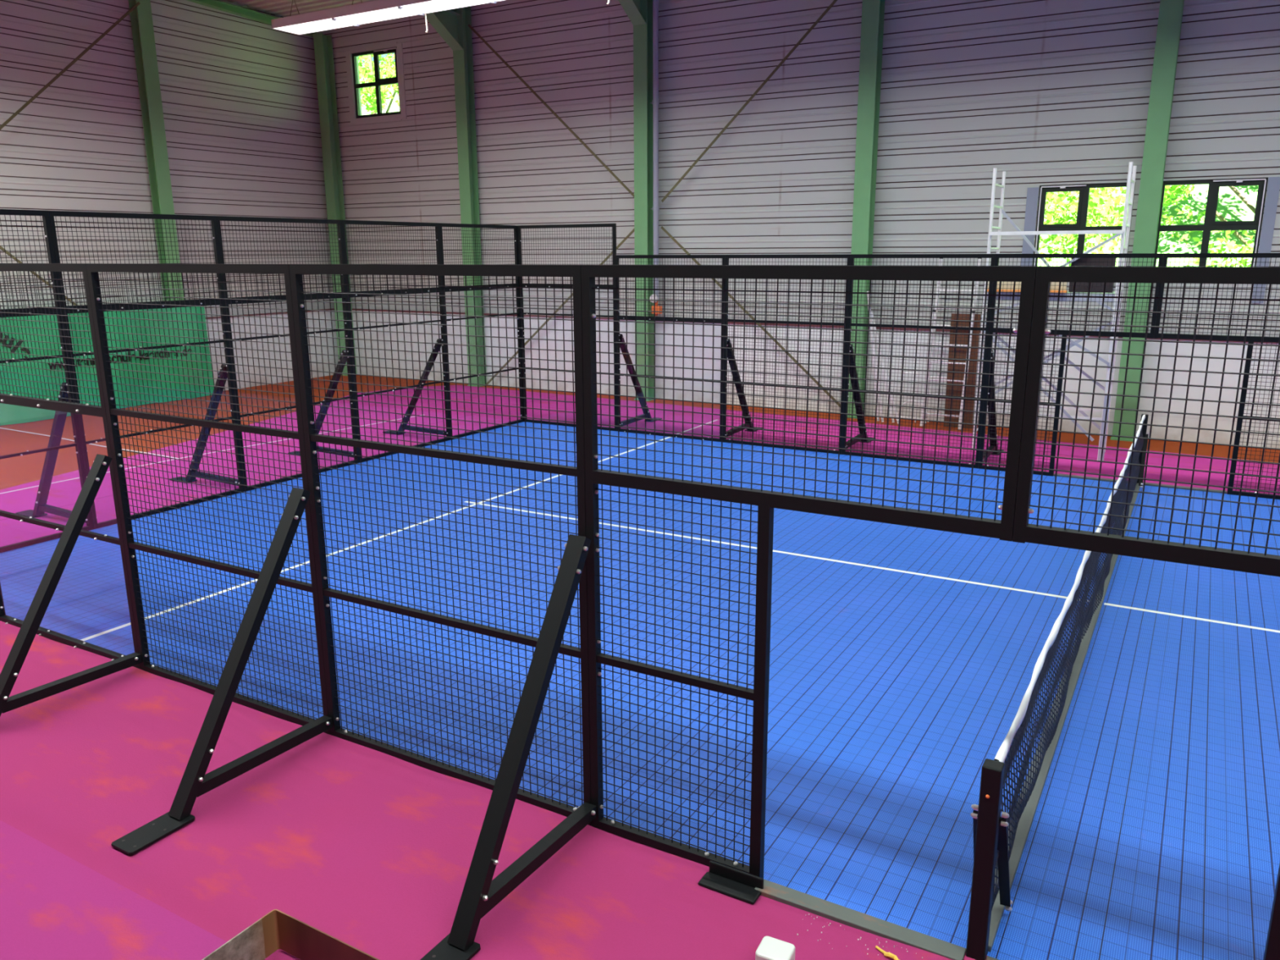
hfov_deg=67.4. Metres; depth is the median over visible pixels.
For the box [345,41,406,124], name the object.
trim
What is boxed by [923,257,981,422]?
ladder frame
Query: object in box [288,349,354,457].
brace
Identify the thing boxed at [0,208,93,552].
fence panel
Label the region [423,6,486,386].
steel column
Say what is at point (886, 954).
scrap
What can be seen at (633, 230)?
rod
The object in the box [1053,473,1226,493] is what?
threshold
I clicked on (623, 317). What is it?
fence panel
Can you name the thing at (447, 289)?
fence panel
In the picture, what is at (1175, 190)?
tree
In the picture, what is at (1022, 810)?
net
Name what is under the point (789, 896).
threshold
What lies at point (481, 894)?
brace
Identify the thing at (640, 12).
steel column
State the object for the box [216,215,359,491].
fence panel
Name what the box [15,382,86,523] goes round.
brace
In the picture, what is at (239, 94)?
wall
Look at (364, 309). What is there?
trim
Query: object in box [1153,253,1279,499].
fence panel
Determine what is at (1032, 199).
trim
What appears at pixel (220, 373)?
brace
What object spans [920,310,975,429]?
ladder frame
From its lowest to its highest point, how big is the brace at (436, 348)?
1.658 m
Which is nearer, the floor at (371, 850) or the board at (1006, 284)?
the floor at (371, 850)
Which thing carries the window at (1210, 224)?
in the wall at (1037, 92)
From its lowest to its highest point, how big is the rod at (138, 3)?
7.334 m
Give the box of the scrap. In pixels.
[875,945,899,959]
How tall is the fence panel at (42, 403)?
2.955 m
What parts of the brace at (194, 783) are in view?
foot plate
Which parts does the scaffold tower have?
frame, guard rail, guard rail, guard rail, frame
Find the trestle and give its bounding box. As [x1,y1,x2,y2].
[897,372,928,422]
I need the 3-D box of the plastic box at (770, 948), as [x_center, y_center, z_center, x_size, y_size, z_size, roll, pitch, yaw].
[0.586,2.062,4.160,0.148,0.075,0.132,6,15,26]
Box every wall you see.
[0,0,334,317]
[205,310,338,391]
[317,0,1279,448]
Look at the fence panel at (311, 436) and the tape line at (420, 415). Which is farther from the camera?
the tape line at (420, 415)
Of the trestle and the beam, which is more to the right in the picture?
the trestle
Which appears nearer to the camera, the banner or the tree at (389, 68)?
the banner
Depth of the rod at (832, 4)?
17.69 m
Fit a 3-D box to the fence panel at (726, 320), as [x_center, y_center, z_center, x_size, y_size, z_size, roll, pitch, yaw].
[2.198,-1.941,14.725,1.997,2.955,0.050,7,15,29]
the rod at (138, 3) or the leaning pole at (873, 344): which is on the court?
the leaning pole at (873, 344)
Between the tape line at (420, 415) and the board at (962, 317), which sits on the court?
the board at (962, 317)
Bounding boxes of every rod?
[0,1,140,129]
[0,245,77,305]
[467,23,634,197]
[485,228,634,384]
[661,0,837,202]
[661,226,840,406]
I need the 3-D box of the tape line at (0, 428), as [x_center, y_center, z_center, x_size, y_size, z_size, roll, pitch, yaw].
[-9.292,-0.637,15.896,5.301,0.004,0.083,8,16,31]
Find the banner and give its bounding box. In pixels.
[0,306,213,425]
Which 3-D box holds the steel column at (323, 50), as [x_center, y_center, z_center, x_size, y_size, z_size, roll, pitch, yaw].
[-7.440,-6.565,23.482,0.300,8.014,0.290,7,15,29]
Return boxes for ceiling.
[227,0,377,17]
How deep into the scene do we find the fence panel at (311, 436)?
5.32 m
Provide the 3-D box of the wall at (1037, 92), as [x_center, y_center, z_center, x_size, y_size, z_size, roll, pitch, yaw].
[5.558,-5.153,16.379,30.950,8.800,0.270,7,15,29]
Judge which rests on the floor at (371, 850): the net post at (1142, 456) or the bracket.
the bracket
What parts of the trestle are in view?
tube frame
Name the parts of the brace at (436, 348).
foot plate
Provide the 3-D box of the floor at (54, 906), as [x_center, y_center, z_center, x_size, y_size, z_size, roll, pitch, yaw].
[-6.293,2.370,3.245,24.400,0.024,6.415,7,15,29]
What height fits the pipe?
6.360 m
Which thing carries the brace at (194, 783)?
on the floor at (371, 850)
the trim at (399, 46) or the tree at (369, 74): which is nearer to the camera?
the trim at (399, 46)
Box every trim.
[205,308,334,319]
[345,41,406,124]
[351,308,1278,343]
[1021,186,1039,265]
[1251,176,1279,302]
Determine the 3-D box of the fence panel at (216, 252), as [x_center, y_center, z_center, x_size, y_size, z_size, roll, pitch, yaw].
[-5.676,-1.333,11.264,0.082,3.460,1.997,7,15,29]
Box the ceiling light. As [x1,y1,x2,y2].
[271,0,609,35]
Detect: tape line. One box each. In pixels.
[0,414,423,493]
[0,427,176,458]
[675,419,718,434]
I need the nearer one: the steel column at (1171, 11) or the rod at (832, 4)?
the steel column at (1171, 11)
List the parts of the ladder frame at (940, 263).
rail, rail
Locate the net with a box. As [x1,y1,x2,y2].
[987,413,1145,951]
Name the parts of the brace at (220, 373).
foot plate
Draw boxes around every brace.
[0,453,142,715]
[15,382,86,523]
[111,487,332,855]
[168,364,238,485]
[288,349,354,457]
[382,338,446,435]
[420,533,596,959]
[619,333,662,426]
[726,338,761,436]
[845,344,875,448]
[982,350,1004,462]
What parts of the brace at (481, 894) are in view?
foot plate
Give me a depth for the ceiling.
21.05 m
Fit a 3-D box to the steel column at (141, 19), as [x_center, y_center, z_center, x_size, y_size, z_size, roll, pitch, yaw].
[-9.865,-5.784,19.832,0.258,8.214,0.300,7,15,29]
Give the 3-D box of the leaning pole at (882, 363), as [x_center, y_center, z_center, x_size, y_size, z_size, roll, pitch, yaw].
[4.394,-1.896,17.187,0.044,1.717,0.761,-10,16,-35]
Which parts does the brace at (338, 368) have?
foot plate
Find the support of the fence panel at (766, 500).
on the court
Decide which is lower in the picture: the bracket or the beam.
the bracket
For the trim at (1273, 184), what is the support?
attached to the wall at (1037, 92)
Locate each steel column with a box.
[128,0,184,301]
[313,32,356,376]
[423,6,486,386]
[617,0,653,400]
[847,0,884,418]
[1110,0,1184,441]
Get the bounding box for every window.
[351,47,400,118]
[1032,182,1135,266]
[1153,177,1268,266]
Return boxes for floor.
[0,385,1279,552]
[0,620,986,959]
[0,820,226,959]
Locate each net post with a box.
[965,758,1013,959]
[1135,413,1149,487]
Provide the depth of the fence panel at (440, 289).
14.49 m
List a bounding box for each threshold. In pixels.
[755,879,999,959]
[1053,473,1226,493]
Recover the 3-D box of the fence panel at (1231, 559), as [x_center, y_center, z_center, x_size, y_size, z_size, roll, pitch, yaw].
[2.332,0.764,3.382,1.997,2.955,0.050,7,15,29]
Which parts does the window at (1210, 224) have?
sash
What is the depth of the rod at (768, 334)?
18.52 m
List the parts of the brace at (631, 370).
foot plate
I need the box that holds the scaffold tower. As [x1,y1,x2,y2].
[972,161,1137,461]
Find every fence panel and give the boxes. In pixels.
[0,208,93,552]
[0,262,140,669]
[48,210,244,528]
[85,263,330,734]
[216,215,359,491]
[288,263,591,826]
[342,219,450,462]
[439,222,523,439]
[516,223,617,431]
[581,265,1036,878]
[614,254,724,442]
[722,253,850,454]
[841,253,995,468]
[978,253,1164,475]
[1012,266,1279,959]
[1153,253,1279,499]
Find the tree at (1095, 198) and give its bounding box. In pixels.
[1037,186,1130,266]
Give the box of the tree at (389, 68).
[358,53,399,111]
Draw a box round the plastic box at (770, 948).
[755,936,795,959]
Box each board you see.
[943,313,981,428]
[987,281,1066,293]
[1068,257,1115,293]
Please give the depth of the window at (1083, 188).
15.60 m
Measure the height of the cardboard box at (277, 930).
0.200 m
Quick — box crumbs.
[796,914,922,958]
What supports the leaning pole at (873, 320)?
on the court
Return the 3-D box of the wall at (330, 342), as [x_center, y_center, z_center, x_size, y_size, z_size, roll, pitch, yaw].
[-14.329,-0.807,13.674,0.250,1.810,26.100,7,15,29]
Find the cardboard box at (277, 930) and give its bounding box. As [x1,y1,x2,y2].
[201,909,379,959]
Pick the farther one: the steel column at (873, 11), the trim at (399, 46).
the trim at (399, 46)
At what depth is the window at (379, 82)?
22.37 m
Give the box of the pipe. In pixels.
[649,0,662,315]
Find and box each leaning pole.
[866,290,879,421]
[867,308,884,422]
[871,311,894,422]
[872,326,898,423]
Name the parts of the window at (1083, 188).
sash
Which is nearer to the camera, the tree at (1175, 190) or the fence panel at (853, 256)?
the fence panel at (853, 256)
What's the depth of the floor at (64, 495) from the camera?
15.03 m
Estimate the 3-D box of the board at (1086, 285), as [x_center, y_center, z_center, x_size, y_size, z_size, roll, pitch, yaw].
[6.404,-2.906,13.601,0.570,0.490,0.030,7,15,29]
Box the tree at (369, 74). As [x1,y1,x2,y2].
[358,53,399,114]
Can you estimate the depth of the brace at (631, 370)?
16.85 m
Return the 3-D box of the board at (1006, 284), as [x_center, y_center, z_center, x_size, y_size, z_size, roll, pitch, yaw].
[5.649,-2.884,14.019,1.080,0.280,0.020,7,15,29]
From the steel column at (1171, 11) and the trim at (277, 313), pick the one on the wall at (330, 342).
the trim at (277, 313)
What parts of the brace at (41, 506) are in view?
foot plate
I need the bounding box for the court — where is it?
[0,374,1279,959]
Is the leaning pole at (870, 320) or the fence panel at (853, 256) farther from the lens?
the leaning pole at (870, 320)
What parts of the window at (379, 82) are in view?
sash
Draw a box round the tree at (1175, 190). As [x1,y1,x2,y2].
[1159,184,1255,266]
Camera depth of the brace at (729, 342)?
15.85 m
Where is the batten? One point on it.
(1011, 291)
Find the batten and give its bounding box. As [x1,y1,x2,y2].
[986,288,1067,293]
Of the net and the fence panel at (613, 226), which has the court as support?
the fence panel at (613, 226)
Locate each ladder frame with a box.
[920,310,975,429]
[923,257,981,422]
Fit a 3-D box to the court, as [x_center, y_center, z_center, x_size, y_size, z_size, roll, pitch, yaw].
[-1.059,1.748,6.344,31.350,0.302,26.950,7,15,29]
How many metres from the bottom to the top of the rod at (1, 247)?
7.434 m
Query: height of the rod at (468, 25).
3.774 m
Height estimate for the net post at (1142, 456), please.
0.930 m
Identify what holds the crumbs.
on the floor at (371, 850)
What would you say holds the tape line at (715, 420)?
on the floor at (64, 495)
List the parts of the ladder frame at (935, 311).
rail, rail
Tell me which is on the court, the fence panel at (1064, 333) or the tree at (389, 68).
the fence panel at (1064, 333)
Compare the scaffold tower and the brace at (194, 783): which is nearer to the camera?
the brace at (194, 783)
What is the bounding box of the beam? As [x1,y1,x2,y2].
[186,0,316,37]
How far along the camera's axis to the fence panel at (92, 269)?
6.32 m
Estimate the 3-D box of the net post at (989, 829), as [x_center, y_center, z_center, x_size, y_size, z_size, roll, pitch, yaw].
[1.548,1.607,4.229,0.180,0.930,0.385,7,15,29]
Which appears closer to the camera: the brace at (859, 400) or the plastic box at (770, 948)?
the plastic box at (770, 948)
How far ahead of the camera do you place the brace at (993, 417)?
14.02 m
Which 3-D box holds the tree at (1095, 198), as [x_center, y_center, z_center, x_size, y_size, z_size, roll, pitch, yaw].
[8.381,-6.593,22.907,6.157,8.360,6.871,0,13,0]
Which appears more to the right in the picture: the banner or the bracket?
the bracket
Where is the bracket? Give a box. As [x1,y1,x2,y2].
[697,860,764,904]
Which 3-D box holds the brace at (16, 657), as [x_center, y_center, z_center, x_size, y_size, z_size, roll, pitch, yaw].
[-4.075,0.757,6.363,0.176,1.658,1.401,7,15,29]

